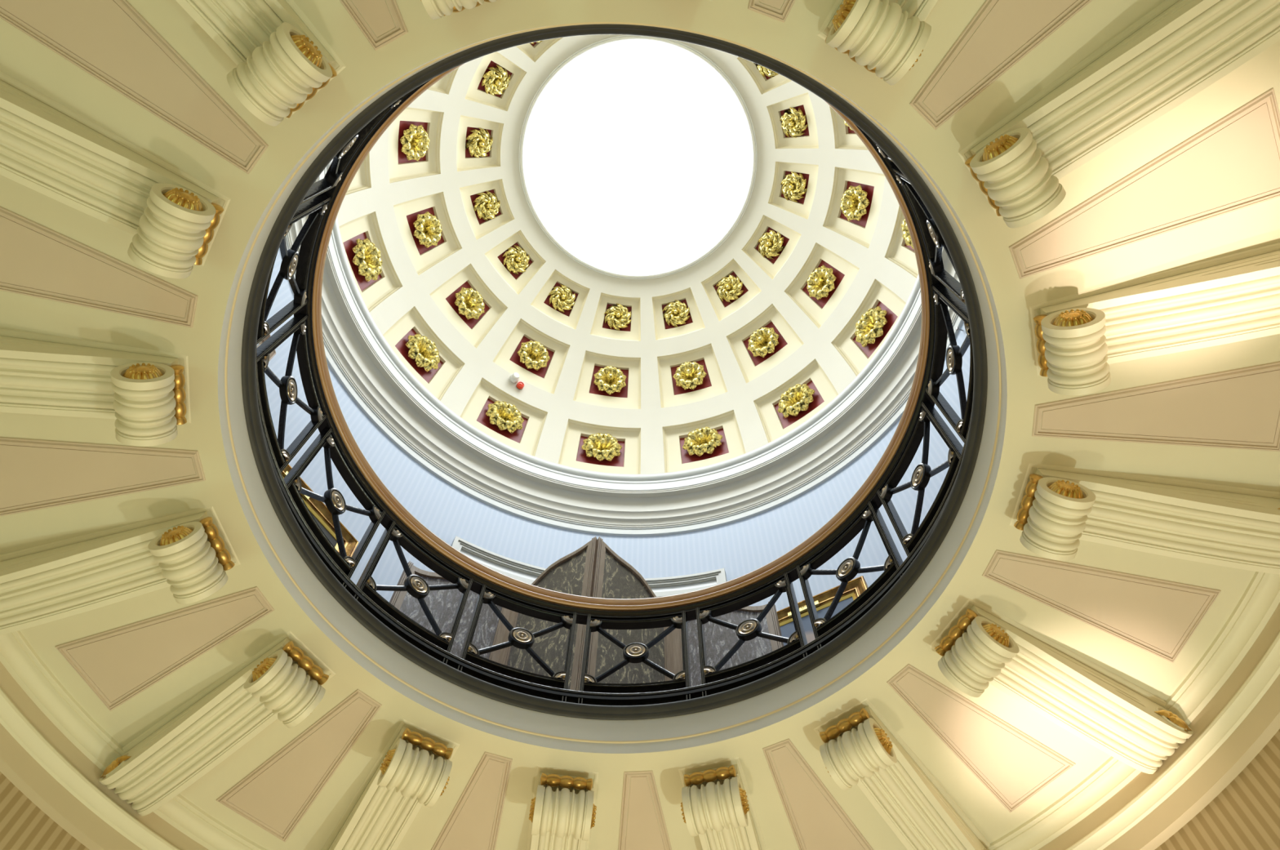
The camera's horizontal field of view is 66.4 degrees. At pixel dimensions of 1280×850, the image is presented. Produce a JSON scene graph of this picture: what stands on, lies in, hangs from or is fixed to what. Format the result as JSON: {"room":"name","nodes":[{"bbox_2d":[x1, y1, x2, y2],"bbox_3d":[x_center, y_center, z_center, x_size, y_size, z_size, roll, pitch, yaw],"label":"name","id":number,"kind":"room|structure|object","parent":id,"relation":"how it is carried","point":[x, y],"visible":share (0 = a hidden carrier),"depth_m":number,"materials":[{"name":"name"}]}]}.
{"room":"domed rotunda","nodes":[
{"label":"domed rotunda","id":0,"kind":"room"},
{"bbox_2d":[264,247,969,611],"bbox_3d":[-0.084,-0.848,5.985,5.760,4.200,5.760,2,-67,0],"label":"wall","id":1,"kind":"structure","parent":0,"point":[740,548],"depth_m":8.31,"materials":[{"name":"paint"}]},
{"bbox_2d":[257,333,275,361],"bbox_3d":[-2.777,-0.617,6.575,0.182,1.351,0.748,-8,-68,4],"label":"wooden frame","id":2,"kind":"object","parent":1,"relation":"attached to","point":[273,353],"visible":0.1,"depth_m":7.24,"materials":[{"name":"brown wood"}]},
{"bbox_2d":[280,463,358,556],"bbox_3d":[-2.339,0.652,6.375,0.142,1.127,1.083,-32,-71,13],"label":"framed painting","id":3,"kind":"object","parent":1,"relation":"attached to","point":[318,509],"visible":0.02,"depth_m":6.89,"materials":[{"name":"gold metal"}]},
{"bbox_2d":[451,535,726,596],"bbox_3d":[-0.444,1.825,6.633,2.283,3.333,0.287,7,-67,-2],"label":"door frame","id":4,"kind":"structure","parent":1,"relation":"in","point":[519,571],"depth_m":8.09,"materials":[{"name":"white wood"}]},
{"bbox_2d":[217,22,1007,753],"bbox_3d":[-0.109,0.030,3.877,3.009,0.224,3.009,2,-67,0],"label":"trim","id":5,"kind":"structure","parent":1,"relation":"attached to","point":[454,702],"depth_m":4.16,"materials":[{"name":"grey paint"}]},
{"bbox_2d":[285,159,963,536],"bbox_3d":[-0.057,-1.828,8.337,5.766,1.010,5.766,20,-69,-8],"label":"trim","id":6,"kind":"structure","parent":1,"relation":"attached to","point":[506,478],"depth_m":9.03,"materials":[{"name":"white paint"}]},
{"bbox_2d":[776,575,868,645],"bbox_3d":[1.166,1.511,6.643,0.988,1.127,0.142,-25,-70,11],"label":"framed painting","id":7,"kind":"object","parent":1,"relation":"attached to","point":[855,587],"visible":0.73,"depth_m":7.04,"materials":[{"name":"gold metal"}]},
{"bbox_2d":[333,34,918,474],"bbox_3d":[-0.038,-2.487,9.921,5.750,2.535,5.750,2,-67,0],"label":"ceiling","id":8,"kind":"structure","parent":0,"point":[560,405],"depth_m":10.71,"materials":[{"name":"beige paint"}]},
{"bbox_2d":[352,238,382,281],"bbox_3d":[-2.719,-1.650,9.764,0.217,0.425,0.439,-6,-68,3],"label":"rosette","id":9,"kind":"object","parent":8,"relation":"hanging from","point":[367,257],"visible":1,"depth_m":9.71,"materials":[{"name":"gold metal"}]},
{"bbox_2d":[400,124,429,160],"bbox_3d":[-2.352,-2.954,10.237,0.263,0.325,0.373,18,-68,-7],"label":"rosette","id":10,"kind":"object","parent":8,"relation":"hanging from","point":[415,140],"visible":1,"depth_m":10.19,"materials":[{"name":"gold metal"}]},
{"bbox_2d":[405,333,439,371],"bbox_3d":[-2.243,-0.754,10.133,0.440,0.426,0.217,42,-73,-15],"label":"rosette","id":11,"kind":"object","parent":8,"relation":"hanging from","point":[425,352],"visible":1,"depth_m":10.07,"materials":[{"name":"gold metal"}]},
{"bbox_2d":[413,211,441,247],"bbox_3d":[-2.293,-2.111,10.587,0.260,0.329,0.372,-7,-68,4],"label":"rosette","id":12,"kind":"object","parent":8,"relation":"hanging from","point":[428,223],"visible":1,"depth_m":10.54,"materials":[{"name":"gold metal"}]},
{"bbox_2d":[454,287,484,319],"bbox_3d":[-1.891,-1.354,10.897,0.260,0.328,0.378,-30,-71,12],"label":"rosette","id":13,"kind":"object","parent":8,"relation":"hanging from","point":[470,303],"visible":1,"depth_m":10.85,"materials":[{"name":"gold metal"}]},
{"bbox_2d":[465,127,493,158],"bbox_3d":[-1.783,-3.123,10.837,0.278,0.237,0.320,22,-69,-8],"label":"rosette","id":14,"kind":"object","parent":8,"relation":"hanging from","point":[479,142],"visible":1,"depth_m":10.79,"materials":[{"name":"gold metal"}]},
{"bbox_2d":[473,190,500,221],"bbox_3d":[-1.740,-2.483,11.096,0.295,0.228,0.312,22,-69,-8],"label":"rosette","id":15,"kind":"object","parent":8,"relation":"hanging from","point":[486,205],"visible":1,"depth_m":11.05,"materials":[{"name":"gold metal"}]},
{"bbox_2d":[480,64,510,95],"bbox_3d":[-1.559,-3.725,10.582,0.280,0.243,0.321,16,-68,-6],"label":"rosette","id":16,"kind":"object","parent":8,"relation":"hanging from","point":[496,80],"visible":1,"depth_m":10.53,"materials":[{"name":"gold metal"}]},
{"bbox_2d":[485,400,524,433],"bbox_3d":[-1.431,-0.091,10.397,0.428,0.436,0.217,22,-69,-8],"label":"rosette","id":17,"kind":"object","parent":8,"relation":"hanging from","point":[506,415],"visible":1,"depth_m":10.34,"materials":[{"name":"gold metal"}]},
{"bbox_2d":[509,372,519,382],"bbox_3d":[-1.373,-0.523,10.744,0.103,0.112,0.115,30,-70,-11],"label":"smoke detector","id":18,"kind":"object","parent":8,"relation":"attached to","point":[514,378],"visible":1,"depth_m":10.71,"materials":[{"name":"white plastic"}]},
{"bbox_2d":[502,244,529,274],"bbox_3d":[-1.434,-1.911,11.333,0.315,0.239,0.289,24,-69,-9],"label":"rosette","id":19,"kind":"object","parent":8,"relation":"hanging from","point":[516,259],"visible":1,"depth_m":11.29,"materials":[{"name":"gold metal"}]},
{"bbox_2d":[515,381,524,389],"bbox_3d":[-1.313,-0.434,10.736,0.080,0.090,0.076,28,-70,-11],"label":"fire alarm","id":20,"kind":"object","parent":8,"relation":"attached to","point":[520,384],"visible":1,"depth_m":10.71,"materials":[{"name":"red plastic"}]},
{"bbox_2d":[516,340,550,370],"bbox_3d":[-1.205,-0.794,11.122,0.375,0.328,0.259,32,-71,-12],"label":"rosette","id":21,"kind":"object","parent":8,"relation":"hanging from","point":[534,354],"visible":1,"depth_m":11.07,"materials":[{"name":"gold metal"}]},
{"bbox_2d":[548,284,575,312],"bbox_3d":[-0.915,-1.487,11.507,0.322,0.243,0.275,29,-70,-11],"label":"rosette","id":22,"kind":"object","parent":8,"relation":"hanging from","point":[562,297],"visible":1,"depth_m":11.46,"materials":[{"name":"gold metal"}]},
{"bbox_2d":[581,432,622,461],"bbox_3d":[-0.410,0.234,10.521,0.430,0.437,0.219,12,-68,-4],"label":"rosette","id":23,"kind":"object","parent":8,"relation":"hanging from","point":[602,446],"visible":1,"depth_m":10.46,"materials":[{"name":"gold metal"}]},
{"bbox_2d":[593,365,626,395],"bbox_3d":[-0.343,-0.520,11.227,0.382,0.328,0.258,10,-68,-3],"label":"rosette","id":24,"kind":"object","parent":8,"relation":"hanging from","point":[610,379],"visible":1,"depth_m":11.18,"materials":[{"name":"gold metal"}]},
{"bbox_2d":[604,302,631,330],"bbox_3d":[-0.261,-1.278,11.587,0.317,0.228,0.284,33,-71,-12],"label":"rosette","id":25,"kind":"object","parent":8,"relation":"hanging from","point":[617,316],"visible":1,"depth_m":11.54,"materials":[{"name":"gold metal"}]},
{"bbox_2d":[518,35,757,279],"bbox_3d":[-0.023,-3.019,11.198,2.700,0.285,2.700,2,-67,0],"label":"trim","id":26,"kind":"structure","parent":8,"relation":"attached to","point":[564,246],"depth_m":11.20,"materials":[{"name":"white paint"}]},
{"bbox_2d":[528,41,748,268],"bbox_3d":[-0.022,-3.062,11.302,2.580,0.001,2.580,2,-67,0],"label":"window","id":27,"kind":"structure","parent":26,"relation":"attached to","point":[638,151],"depth_m":11.28,"materials":[{"name":"white glass"}]},
{"bbox_2d":[662,299,690,327],"bbox_3d":[0.428,-1.313,11.557,0.304,0.231,0.305,33,-71,-12],"label":"rosette","id":28,"kind":"object","parent":8,"relation":"hanging from","point":[675,313],"visible":1,"depth_m":11.52,"materials":[{"name":"gold metal"}]},
{"bbox_2d":[672,361,706,390],"bbox_3d":[0.566,-0.573,11.194,0.368,0.328,0.268,-25,-70,11],"label":"rosette","id":29,"kind":"object","parent":8,"relation":"hanging from","point":[689,374],"visible":1,"depth_m":11.15,"materials":[{"name":"gold metal"}]},
{"bbox_2d":[682,426,722,456],"bbox_3d":[0.668,0.176,10.485,0.441,0.424,0.216,-16,-68,7],"label":"rosette","id":30,"kind":"object","parent":8,"relation":"hanging from","point":[698,442],"visible":1,"depth_m":10.41,"materials":[{"name":"gold metal"}]},
{"bbox_2d":[715,274,743,302],"bbox_3d":[1.049,-1.595,11.438,0.280,0.242,0.321,36,-72,-13],"label":"rosette","id":31,"kind":"object","parent":8,"relation":"hanging from","point":[729,287],"visible":1,"depth_m":11.39,"materials":[{"name":"gold metal"}]},
{"bbox_2d":[747,327,779,357],"bbox_3d":[1.387,-0.936,11.033,0.379,0.324,0.259,-38,-73,15],"label":"rosette","id":32,"kind":"object","parent":8,"relation":"hanging from","point":[763,340],"visible":1,"depth_m":10.99,"materials":[{"name":"gold metal"}]},
{"bbox_2d":[755,63,778,76],"bbox_3d":[1.382,-3.886,10.481,0.275,0.243,0.322,-35,-72,14],"label":"rosette","id":33,"kind":"object","parent":8,"relation":"hanging from","point":[762,70],"visible":0.24,"depth_m":10.51,"materials":[{"name":"gold metal"}]},
{"bbox_2d":[757,230,785,258],"bbox_3d":[1.507,-2.072,11.236,0.277,0.238,0.321,43,-73,-15],"label":"rosette","id":34,"kind":"object","parent":8,"relation":"hanging from","point":[771,243],"visible":1,"depth_m":11.18,"materials":[{"name":"gold metal"}]},
{"bbox_2d":[779,106,808,137],"bbox_3d":[1.685,-3.310,10.713,0.290,0.238,0.314,-41,-74,16],"label":"rosette","id":35,"kind":"object","parent":8,"relation":"hanging from","point":[793,122],"visible":1,"depth_m":10.67,"materials":[{"name":"gold metal"}]},
{"bbox_2d":[780,171,807,201],"bbox_3d":[1.730,-2.673,10.977,0.313,0.228,0.294,-42,-74,16],"label":"rosette","id":36,"kind":"object","parent":8,"relation":"hanging from","point":[793,184],"visible":1,"depth_m":10.93,"materials":[{"name":"gold metal"}]},
{"bbox_2d":[777,383,814,417],"bbox_3d":[1.637,-0.259,10.292,0.442,0.419,0.216,-31,-71,13],"label":"rosette","id":37,"kind":"object","parent":8,"relation":"hanging from","point":[797,397],"visible":1,"depth_m":10.23,"materials":[{"name":"gold metal"}]},
{"bbox_2d":[806,265,836,300],"bbox_3d":[1.987,-1.570,10.763,0.254,0.324,0.389,35,-71,-13],"label":"rosette","id":38,"kind":"object","parent":8,"relation":"hanging from","point":[820,282],"visible":1,"depth_m":10.72,"materials":[{"name":"gold metal"}]},
{"bbox_2d":[840,185,869,220],"bbox_3d":[2.281,-2.364,10.428,0.254,0.321,0.389,12,-68,-4],"label":"rosette","id":39,"kind":"object","parent":8,"relation":"hanging from","point":[854,202],"visible":1,"depth_m":10.38,"materials":[{"name":"gold metal"}]},
{"bbox_2d":[854,306,887,346],"bbox_3d":[2.351,-1.006,9.972,0.216,0.430,0.432,28,-70,-10],"label":"rosette","id":40,"kind":"object","parent":8,"relation":"hanging from","point":[871,322],"visible":1,"depth_m":9.91,"materials":[{"name":"gold metal"}]},
{"bbox_2d":[901,217,913,248],"bbox_3d":[2.700,-1.946,9.576,0.217,0.431,0.424,13,-68,-5],"label":"rosette","id":41,"kind":"object","parent":8,"relation":"hanging from","point":[906,236],"visible":0.15,"depth_m":9.65,"materials":[{"name":"gold metal"}]},
{"bbox_2d":[0,0,1279,849],"bbox_3d":[-0.110,0.069,3.782,5.700,0.018,5.700,2,-67,0],"label":"ceiling","id":42,"kind":"structure","parent":0,"point":[795,41],"depth_m":3.71,"materials":[{"name":"beige paint"}]},
{"bbox_2d":[0,328,191,446],"bbox_3d":[-2.280,-0.155,3.568,1.184,0.292,0.294,7,-68,-2],"label":"bracket","id":43,"kind":"object","parent":42,"relation":"hanging from","point":[141,388],"visible":1,"depth_m":3.59,"materials":[{"name":"white paint"}]},
{"bbox_2d":[0,205,198,327],"bbox_3d":[-2.086,-0.561,3.539,0.958,0.023,0.378,18,-68,-7],"label":"ceiling panel","id":44,"kind":"object","parent":42,"relation":"attached to","point":[37,260],"visible":1,"depth_m":3.55,"materials":[{"name":"beige paint"}]},
{"bbox_2d":[0,436,205,515],"bbox_3d":[-2.194,0.184,3.851,0.958,0.023,0.378,-3,-67,2],"label":"ceiling panel","id":45,"kind":"object","parent":42,"relation":"attached to","point":[35,474],"visible":1,"depth_m":3.85,"materials":[{"name":"beige paint"}]},
{"bbox_2d":[0,71,231,278],"bbox_3d":[-2.004,-0.900,3.255,1.184,0.292,0.294,28,-70,-11],"label":"bracket","id":46,"kind":"object","parent":42,"relation":"hanging from","point":[174,219],"visible":1,"depth_m":3.29,"materials":[{"name":"white paint"}]},
{"bbox_2d":[0,506,240,635],"bbox_3d":[-2.225,0.631,3.896,1.184,0.292,0.294,-14,-68,6],"label":"bracket","id":47,"kind":"object","parent":42,"relation":"hanging from","point":[185,552],"visible":1,"depth_m":3.90,"materials":[{"name":"white paint"}]},
{"bbox_2d":[0,0,268,173],"bbox_3d":[-1.678,-1.210,3.264,0.958,0.023,0.378,39,-72,-14],"label":"ceiling panel","id":48,"kind":"object","parent":42,"relation":"attached to","point":[109,40],"visible":1,"depth_m":3.27,"materials":[{"name":"beige paint"}]},
{"bbox_2d":[55,586,274,711],"bbox_3d":[-1.985,0.912,4.152,0.958,0.023,0.378,-24,-70,10],"label":"ceiling panel","id":49,"kind":"object","parent":42,"relation":"attached to","point":[119,664],"visible":1,"depth_m":4.17,"materials":[{"name":"beige paint"}]},
{"bbox_2d":[98,631,335,816],"bbox_3d":[-1.849,1.340,4.186,1.184,0.292,0.294,-35,-72,14],"label":"bracket","id":50,"kind":"object","parent":42,"relation":"hanging from","point":[279,681],"visible":1,"depth_m":4.19,"materials":[{"name":"white paint"}]},
{"bbox_2d":[175,0,346,125],"bbox_3d":[-1.440,-1.489,3.003,0.294,0.292,1.184,-35,-72,14],"label":"bracket","id":51,"kind":"object","parent":42,"relation":"hanging from","point":[282,60],"visible":1,"depth_m":3.10,"materials":[{"name":"white paint"}]},
{"bbox_2d":[216,688,382,841],"bbox_3d":[-1.490,1.512,4.396,0.378,0.023,0.958,39,-72,-14],"label":"ceiling panel","id":52,"kind":"object","parent":42,"relation":"attached to","point":[275,796],"visible":1,"depth_m":4.42,"materials":[{"name":"beige paint"}]},
{"bbox_2d":[339,0,408,50],"bbox_3d":[-1.030,-1.664,3.067,0.378,0.023,0.958,-24,-70,10],"label":"ceiling panel","id":53,"kind":"object","parent":42,"relation":"attached to","point":[376,13],"visible":1,"depth_m":3.20,"materials":[{"name":"beige paint"}]},
{"bbox_2d":[322,719,459,849],"bbox_3d":[-1.208,1.863,4.397,0.294,0.292,1.184,28,-70,-11],"label":"bracket","id":54,"kind":"object","parent":42,"relation":"hanging from","point":[412,771],"visible":1,"depth_m":4.34,"materials":[{"name":"white paint"}]},
{"bbox_2d":[420,0,496,19],"bbox_3d":[-0.674,-1.833,2.851,0.294,0.292,1.184,-14,-68,6],"label":"bracket","id":55,"kind":"object","parent":42,"relation":"hanging from","point":[436,9],"visible":1,"depth_m":2.98,"materials":[{"name":"white paint"}]},
{"bbox_2d":[431,751,512,849],"bbox_3d":[-0.785,1.892,4.546,0.378,0.023,0.958,18,-68,-7],"label":"ceiling panel","id":56,"kind":"object","parent":42,"relation":"attached to","point":[473,827],"visible":1,"depth_m":4.50,"materials":[{"name":"beige paint"}]},
{"bbox_2d":[525,765,598,849],"bbox_3d":[-0.401,2.122,4.495,0.294,0.292,1.184,7,-68,-2],"label":"bracket","id":57,"kind":"object","parent":42,"relation":"hanging from","point":[562,814],"visible":1,"depth_m":4.23,"materials":[{"name":"white paint"}]},
{"bbox_2d":[617,770,671,849],"bbox_3d":[0.023,1.995,4.579,0.378,0.023,0.958,-3,-67,2],"label":"ceiling panel","id":58,"kind":"object","parent":42,"relation":"attached to","point":[643,832],"visible":1,"depth_m":4.50,"materials":[{"name":"beige paint"}]},
{"bbox_2d":[678,756,767,849],"bbox_3d":[0.451,2.075,4.465,0.294,0.292,1.184,-14,-68,6],"label":"bracket","id":59,"kind":"object","parent":42,"relation":"hanging from","point":[717,805],"visible":1,"depth_m":4.24,"materials":[{"name":"white paint"}]},
{"bbox_2d":[747,0,795,22],"bbox_3d":[0.565,-1.752,3.013,0.378,0.023,0.958,18,-68,-7],"label":"ceiling panel","id":60,"kind":"object","parent":42,"relation":"attached to","point":[781,15],"visible":1,"depth_m":3.17,"materials":[{"name":"beige paint"}]},
{"bbox_2d":[762,737,873,849],"bbox_3d":[0.811,1.805,4.491,0.378,0.023,0.958,-24,-70,10],"label":"ceiling panel","id":61,"kind":"object","parent":42,"relation":"attached to","point":[817,821],"visible":1,"depth_m":4.47,"materials":[{"name":"beige paint"}]},
{"bbox_2d":[817,0,938,85],"bbox_3d":[0.986,-1.622,2.920,0.294,0.292,1.184,28,-70,-11],"label":"bracket","id":62,"kind":"object","parent":42,"relation":"hanging from","point":[886,37],"visible":1,"depth_m":2.98,"materials":[{"name":"white paint"}]},
{"bbox_2d":[813,697,990,849],"bbox_3d":[1.217,1.731,4.313,0.294,0.292,1.184,-35,-72,14],"label":"bracket","id":63,"kind":"object","parent":42,"relation":"hanging from","point":[863,749],"visible":1,"depth_m":4.29,"materials":[{"name":"white paint"}]},
{"bbox_2d":[886,663,1075,812],"bbox_3d":[1.458,1.351,4.294,0.958,0.023,0.378,39,-72,-14],"label":"ceiling panel","id":64,"kind":"object","parent":42,"relation":"attached to","point":[1011,764],"visible":1,"depth_m":4.32,"materials":[{"name":"beige paint"}]},
{"bbox_2d":[910,0,1092,129],"bbox_3d":[1.270,-1.371,3.163,0.378,0.023,0.958,39,-72,-14],"label":"ceiling panel","id":65,"kind":"object","parent":42,"relation":"attached to","point":[1009,24],"visible":1,"depth_m":3.22,"materials":[{"name":"beige paint"}]},
{"bbox_2d":[928,598,1193,773],"bbox_3d":[1.781,1.142,4.061,1.184,0.292,0.294,28,-70,-11],"label":"bracket","id":66,"kind":"object","parent":42,"relation":"hanging from","point":[1122,719],"visible":1,"depth_m":4.07,"materials":[{"name":"white paint"}]},
{"bbox_2d":[982,549,1221,662],"bbox_3d":[1.867,0.702,4.019,0.958,0.023,0.378,18,-68,-7],"label":"ceiling panel","id":67,"kind":"object","parent":42,"relation":"attached to","point":[1158,617],"visible":1,"depth_m":4.02,"materials":[{"name":"beige paint"}]},
{"bbox_2d":[958,0,1279,227],"bbox_3d":[1.627,-1.099,3.130,1.184,0.292,0.294,-35,-72,14],"label":"bracket","id":68,"kind":"object","parent":42,"relation":"hanging from","point":[1177,50],"visible":1,"depth_m":3.15,"materials":[{"name":"white paint"}]},
{"bbox_2d":[1008,87,1279,278],"bbox_3d":[1.765,-0.771,3.407,0.958,0.023,0.378,-24,-70,10],"label":"ceiling panel","id":69,"kind":"object","parent":42,"relation":"attached to","point":[1232,164],"visible":1,"depth_m":3.39,"materials":[{"name":"beige paint"}]},
{"bbox_2d":[1009,462,1279,574],"bbox_3d":[2.057,0.397,3.748,1.184,0.292,0.294,7,-68,-2],"label":"bracket","id":70,"kind":"object","parent":42,"relation":"hanging from","point":[1238,527],"visible":1,"depth_m":3.75,"materials":[{"name":"white paint"}]},
{"bbox_2d":[1029,242,1279,395],"bbox_3d":[2.003,-0.390,3.421,1.184,0.292,0.294,-14,-68,6],"label":"bracket","id":71,"kind":"object","parent":42,"relation":"hanging from","point":[1235,297],"visible":1,"depth_m":3.44,"materials":[{"name":"white paint"}]},
{"bbox_2d":[1031,361,1279,451],"bbox_3d":[1.975,-0.043,3.707,0.958,0.023,0.378,-3,-67,2],"label":"ceiling panel","id":72,"kind":"object","parent":42,"relation":"attached to","point":[1239,408],"visible":1,"depth_m":3.71,"materials":[{"name":"beige paint"}]},
{"bbox_2d":[0,728,1279,849],"bbox_3d":[-0.138,1.082,1.350,5.745,4.658,5.745,2,-67,0],"label":"wall","id":73,"kind":"structure","parent":0,"point":[1245,815],"depth_m":3.95,"materials":[{"name":"beige paper"}]},
{"bbox_2d":[0,571,1279,849],"bbox_3d":[-0.111,0.126,3.646,5.748,0.322,5.748,2,-67,0],"label":"trim","id":74,"kind":"structure","parent":73,"relation":"attached to","point":[52,750],"depth_m":4.18,"materials":[{"name":"beige paint"}]},
{"label":"floor","id":75,"kind":"structure","parent":0,"visible":0},
{"bbox_2d":[389,536,783,690],"bbox_3d":[-0.351,1.433,6.189,2.475,2.808,0.490,7,-67,-2],"label":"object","id":76,"kind":"object","parent":75,"relation":"on","point":[594,570],"visible":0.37,"depth_m":6.48,"materials":[{"name":"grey wood"}]},
{"bbox_2d":[240,23,1007,719],"bbox_3d":[-0.102,-0.214,4.461,3.213,1.052,3.213,41,-73,-15],"label":"balustrade","id":77,"kind":"object","parent":75,"relation":"on","point":[930,229],"visible":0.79,"depth_m":4.62,"materials":[{"name":"black metal"}]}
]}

